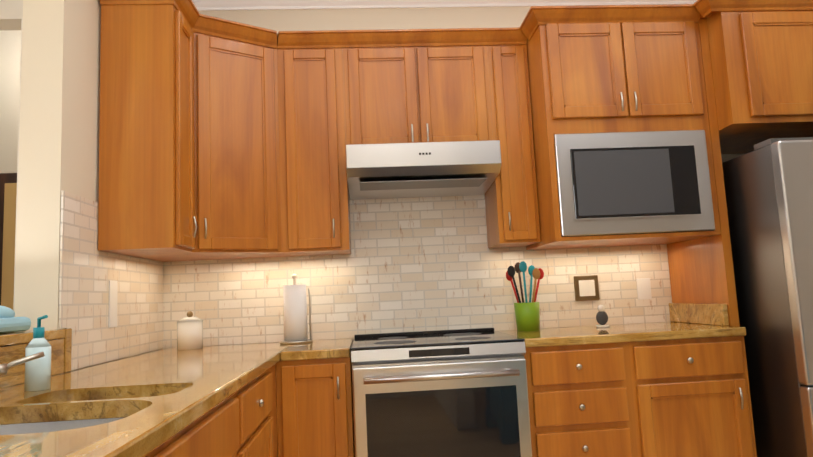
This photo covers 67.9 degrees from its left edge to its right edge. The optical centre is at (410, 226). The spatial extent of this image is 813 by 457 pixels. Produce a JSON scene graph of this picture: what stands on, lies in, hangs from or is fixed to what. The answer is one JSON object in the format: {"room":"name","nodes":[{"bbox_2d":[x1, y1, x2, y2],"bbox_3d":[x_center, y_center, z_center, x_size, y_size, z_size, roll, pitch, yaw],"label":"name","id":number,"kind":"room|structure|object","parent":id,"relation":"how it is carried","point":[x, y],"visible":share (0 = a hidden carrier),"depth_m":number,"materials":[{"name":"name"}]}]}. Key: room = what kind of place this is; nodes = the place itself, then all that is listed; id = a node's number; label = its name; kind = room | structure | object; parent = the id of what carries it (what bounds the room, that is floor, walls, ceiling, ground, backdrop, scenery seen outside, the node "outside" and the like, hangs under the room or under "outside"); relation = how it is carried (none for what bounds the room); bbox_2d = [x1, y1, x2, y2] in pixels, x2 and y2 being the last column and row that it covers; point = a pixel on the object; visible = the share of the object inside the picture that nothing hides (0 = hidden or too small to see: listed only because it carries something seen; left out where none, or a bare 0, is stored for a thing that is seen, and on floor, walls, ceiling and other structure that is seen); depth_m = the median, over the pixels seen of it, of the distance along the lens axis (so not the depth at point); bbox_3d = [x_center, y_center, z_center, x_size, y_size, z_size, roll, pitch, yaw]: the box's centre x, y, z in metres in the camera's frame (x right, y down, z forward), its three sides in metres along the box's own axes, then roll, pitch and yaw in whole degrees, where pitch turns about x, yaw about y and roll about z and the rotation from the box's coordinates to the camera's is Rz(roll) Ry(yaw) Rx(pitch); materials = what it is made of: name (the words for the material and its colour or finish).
{"room":"kitchen","nodes":[
{"label":"kitchen","id":0,"kind":"room"},
{"bbox_2d":[0,0,22,309],"bbox_3d":[-1.376,-0.101,1.322,0.004,2.980,2.790,-2,-7,-4],"label":"wall","id":1,"kind":"structure","parent":0,"point":[11,16],"depth_m":2.18,"materials":[{"name":"beige paint"}]},
{"bbox_2d":[0,173,16,309],"bbox_3d":[-2.004,0.157,3.380,0.640,0.940,0.025,-2,-7,-4],"label":"framed art","id":2,"kind":"object","parent":1,"relation":"attached to","point":[8,188],"visible":0.04,"depth_m":3.37,"materials":[{"name":"brown wood"}]},
{"bbox_2d":[0,0,163,424],"bbox_3d":[-1.313,-0.079,1.536,0.150,2.980,3.510,-2,-7,-4],"label":"wall","id":3,"kind":"structure","parent":0,"point":[60,102],"depth_m":2.27,"materials":[{"name":"beige paint"}]},
{"bbox_2d":[0,339,63,388],"bbox_3d":[-1.172,0.330,1.028,0.024,0.121,2.275,-2,-7,-4],"label":"backsplash","id":4,"kind":"structure","parent":3,"relation":"attached to","point":[14,375],"depth_m":1.88,"materials":[{"name":"brown stone"}]},
{"bbox_2d":[0,329,64,346],"bbox_3d":[-1.333,0.258,1.025,0.350,0.033,2.274,-2,-7,-4],"label":"bar","id":5,"kind":"object","parent":3,"relation":"on","point":[14,338],"visible":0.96,"depth_m":1.92,"materials":[{"name":"brown stone"}]},
{"bbox_2d":[0,306,30,333],"bbox_3d":[-1.385,0.305,1.974,0.180,0.095,0.220,-2,-7,-4],"label":"cloth","id":6,"kind":"object","parent":5,"relation":"on","point":[10,322],"visible":1,"depth_m":1.98,"materials":[{"name":"blue fabric"}]},
{"bbox_2d":[62,328,71,372],"bbox_3d":[-1.248,0.450,2.182,0.029,0.156,0.044,-2,-7,-4],"label":"end cap","id":7,"kind":"object","parent":3,"relation":"attached to","point":[67,348],"visible":0.62,"depth_m":2.17,"materials":[{"name":"brown stone"}]},
{"bbox_2d":[58,190,165,369],"bbox_3d":[-1.313,0.096,2.744,0.008,0.991,1.080,-2,-7,-4],"label":"tile backsplash","id":8,"kind":"structure","parent":3,"relation":"attached to","point":[85,273],"depth_m":2.49,"materials":[{"name":"beige tile"}]},
{"bbox_2d":[108,280,117,327],"bbox_3d":[-1.286,0.337,2.614,0.006,0.200,0.080,-2,-7,-4],"label":"outlet","id":9,"kind":"object","parent":8,"relation":"attached to","point":[113,285],"depth_m":2.61,"materials":[{"name":"white plastic"}]},
{"bbox_2d":[164,6,745,348],"bbox_3d":[0.576,0.059,3.505,4.190,2.980,0.120,-2,-7,-4],"label":"wall","id":10,"kind":"structure","parent":0,"point":[449,17],"depth_m":3.54,"materials":[{"name":"beige paint"}]},
{"bbox_2d":[98,0,350,261],"bbox_3d":[-0.834,-0.438,2.990,1.018,1.140,0.803,-2,-7,-4],"label":"upper cabinet","id":11,"kind":"object","parent":10,"relation":"attached to","point":[220,138],"depth_m":2.90,"materials":[{"name":"brown wood"}]},
{"bbox_2d":[166,194,671,347],"bbox_3d":[0.063,0.107,3.397,2.843,0.991,0.009,-2,-7,-4],"label":"tile backsplash","id":12,"kind":"structure","parent":10,"relation":"attached to","point":[420,264],"depth_m":3.37,"materials":[{"name":"beige tile"}]},
{"bbox_2d":[574,275,599,300],"bbox_3d":[1.000,0.352,3.421,0.140,0.140,0.014,-2,-7,-4],"label":"frame","id":13,"kind":"object","parent":12,"relation":"attached to","point":[586,288],"visible":1,"depth_m":3.42,"materials":[{"name":"brown wood"}]},
{"bbox_2d":[636,278,651,299],"bbox_3d":[1.335,0.359,3.445,0.080,0.120,0.008,-2,-7,-4],"label":"outlet","id":14,"kind":"object","parent":12,"relation":"attached to","point":[643,289],"depth_m":3.44,"materials":[{"name":"white plastic"}]},
{"bbox_2d":[346,28,497,144],"bbox_3d":[0.029,-0.692,3.318,0.769,0.640,0.329,-2,-7,-4],"label":"upper cabinet","id":15,"kind":"object","parent":10,"relation":"attached to","point":[403,85],"depth_m":3.16,"materials":[{"name":"brown wood"}]},
{"bbox_2d":[346,140,501,199],"bbox_3d":[0.054,-0.287,3.190,0.762,0.193,0.491,-2,-7,-4],"label":"range hood","id":16,"kind":"object","parent":15,"relation":"attached to","point":[421,169],"visible":1,"depth_m":2.98,"materials":[{"name":"silver metal"}]},
{"bbox_2d":[192,0,696,10],"bbox_3d":[0.531,-1.373,3.562,3.920,0.118,0.098,-2,-7,-4],"label":"crown molding","id":17,"kind":"structure","parent":10,"relation":"attached to","point":[206,5],"depth_m":3.49,"materials":[{"name":"white paint"}]},
{"bbox_2d":[485,27,540,247],"bbox_3d":[0.532,-0.464,3.325,0.216,1.140,0.329,-2,-7,-4],"label":"upper cabinet","id":18,"kind":"object","parent":10,"relation":"attached to","point":[511,201],"depth_m":3.17,"materials":[{"name":"brown wood"}]},
{"bbox_2d":[520,4,720,249],"bbox_3d":[1.039,-0.489,3.229,0.875,1.160,0.593,-2,-7,-4],"label":"upper cabinet","id":19,"kind":"object","parent":10,"relation":"attached to","point":[611,68],"visible":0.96,"depth_m":3.00,"materials":[{"name":"brown wood"}]},
{"bbox_2d":[554,130,714,236],"bbox_3d":[1.079,-0.185,3.190,0.761,0.501,0.529,-2,-7,-4],"label":"microwave","id":20,"kind":"object","parent":19,"relation":"in","point":[622,183],"visible":0.94,"depth_m":2.93,"materials":[{"name":"silver metal"}]},
{"bbox_2d":[694,0,812,153],"bbox_3d":[2.002,-0.285,3.210,1.119,1.660,0.713,-2,-7,-4],"label":"upper cabinet","id":21,"kind":"object","parent":10,"relation":"attached to","point":[761,53],"visible":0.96,"depth_m":2.94,"materials":[{"name":"brown wood"}]},
{"bbox_3d":[-0.658,1.475,1.996,11.500,0.060,8.600,-2,-7,-4],"label":"floor","id":22,"kind":"structure","parent":0,"visible":0},
{"bbox_2d":[144,364,277,456],"bbox_3d":[-0.851,0.999,2.058,0.681,0.916,0.644,-2,-7,-4],"label":"base cabinet","id":23,"kind":"object","parent":22,"relation":"on","point":[242,422],"visible":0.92,"depth_m":1.79,"materials":[{"name":"brown wood"}]},
{"bbox_2d":[0,338,353,456],"bbox_3d":[-0.694,0.455,1.598,0.999,0.040,3.370,-2,-7,-4],"label":"countertop","id":24,"kind":"structure","parent":23,"relation":"on","point":[157,398],"depth_m":1.61,"materials":[{"name":"stone"}]},
{"bbox_2d":[0,352,44,374],"bbox_3d":[-1.053,0.221,1.516,0.132,0.438,0.274,-2,-7,-4],"label":"faucet","id":25,"kind":"object","parent":24,"relation":"on","point":[4,368],"visible":1,"depth_m":1.59,"materials":[{"name":"silver metal"}]},
{"bbox_2d":[24,315,50,391],"bbox_3d":[-1.063,0.361,1.727,0.065,0.210,0.064,-2,-7,-4],"label":"soap dispenser","id":26,"kind":"object","parent":24,"relation":"on","point":[38,374],"visible":1,"depth_m":1.70,"materials":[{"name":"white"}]},
{"bbox_2d":[0,417,125,434],"bbox_3d":[-0.833,0.565,1.381,0.523,0.214,0.638,-2,-7,-4],"label":"sink","id":27,"kind":"object","parent":24,"relation":"in","point":[27,428],"visible":0.02,"depth_m":1.43,"materials":[{"name":"silver metal"}]},
{"bbox_2d":[177,311,202,349],"bbox_3d":[-1.126,0.531,3.086,0.132,0.191,0.132,-2,-7,-4],"label":"canister","id":28,"kind":"object","parent":24,"relation":"on","point":[189,332],"visible":1,"depth_m":3.04,"materials":[{"name":"white ceramic"}]},
{"bbox_2d":[280,274,312,343],"bbox_3d":[-0.604,0.431,3.173,0.170,0.359,0.170,-2,-7,-4],"label":"paper towel holder","id":29,"kind":"object","parent":24,"relation":"on","point":[295,312],"visible":1,"depth_m":3.12,"materials":[{"name":"white paper"}]},
{"bbox_2d":[276,354,354,456],"bbox_3d":[-0.426,1.077,2.906,0.324,0.916,0.683,-2,-7,-4],"label":"base cabinet","id":30,"kind":"object","parent":22,"relation":"on","point":[315,417],"visible":0.98,"depth_m":2.62,"materials":[{"name":"brown wood"}]},
{"bbox_2d":[351,327,531,456],"bbox_3d":[0.126,1.019,2.897,0.770,0.978,0.769,-2,-7,-4],"label":"range","id":31,"kind":"object","parent":22,"relation":"on","point":[451,393],"visible":1,"depth_m":2.60,"materials":[{"name":"silver metal"}]},
{"bbox_2d":[524,336,756,456],"bbox_3d":[1.032,1.020,3.012,1.038,0.916,0.683,-2,-7,-4],"label":"base cabinet","id":32,"kind":"object","parent":22,"relation":"on","point":[678,398],"visible":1,"depth_m":2.72,"materials":[{"name":"brown wood"}]},
{"bbox_2d":[497,303,745,347],"bbox_3d":[1.006,0.492,3.075,1.040,0.145,0.663,-2,-7,-4],"label":"countertop","id":33,"kind":"structure","parent":32,"relation":"on","point":[694,320],"depth_m":2.88,"materials":[{"name":"stone"}]},
{"bbox_2d":[506,261,543,331],"bbox_3d":[0.627,0.375,3.243,0.206,0.371,0.136,-2,-7,-4],"label":"utensil crock","id":34,"kind":"object","parent":33,"relation":"on","point":[527,315],"visible":1,"depth_m":3.21,"materials":[{"name":"green ceramic"}]},
{"bbox_2d":[596,305,609,327],"bbox_3d":[1.029,0.482,3.238,0.068,0.120,0.070,-2,-7,-4],"label":"figurine","id":35,"kind":"object","parent":33,"relation":"on","point":[602,317],"visible":1,"depth_m":3.22,"materials":[{"name":"grey stone"}]},
{"bbox_2d":[667,18,739,326],"bbox_3d":[1.531,0.217,3.208,0.042,2.508,0.552,-2,-7,-4],"label":"panel","id":36,"kind":"object","parent":22,"relation":"on","point":[701,270],"visible":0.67,"depth_m":3.05,"materials":[{"name":"brown wood"}]},
{"bbox_2d":[722,137,812,456],"bbox_3d":[2.103,0.520,2.978,0.950,1.800,0.941,-2,-7,-4],"label":"refrigerator","id":37,"kind":"object","parent":22,"relation":"on","point":[768,184],"visible":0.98,"depth_m":2.72,"materials":[{"name":"silver metal"}]}
]}

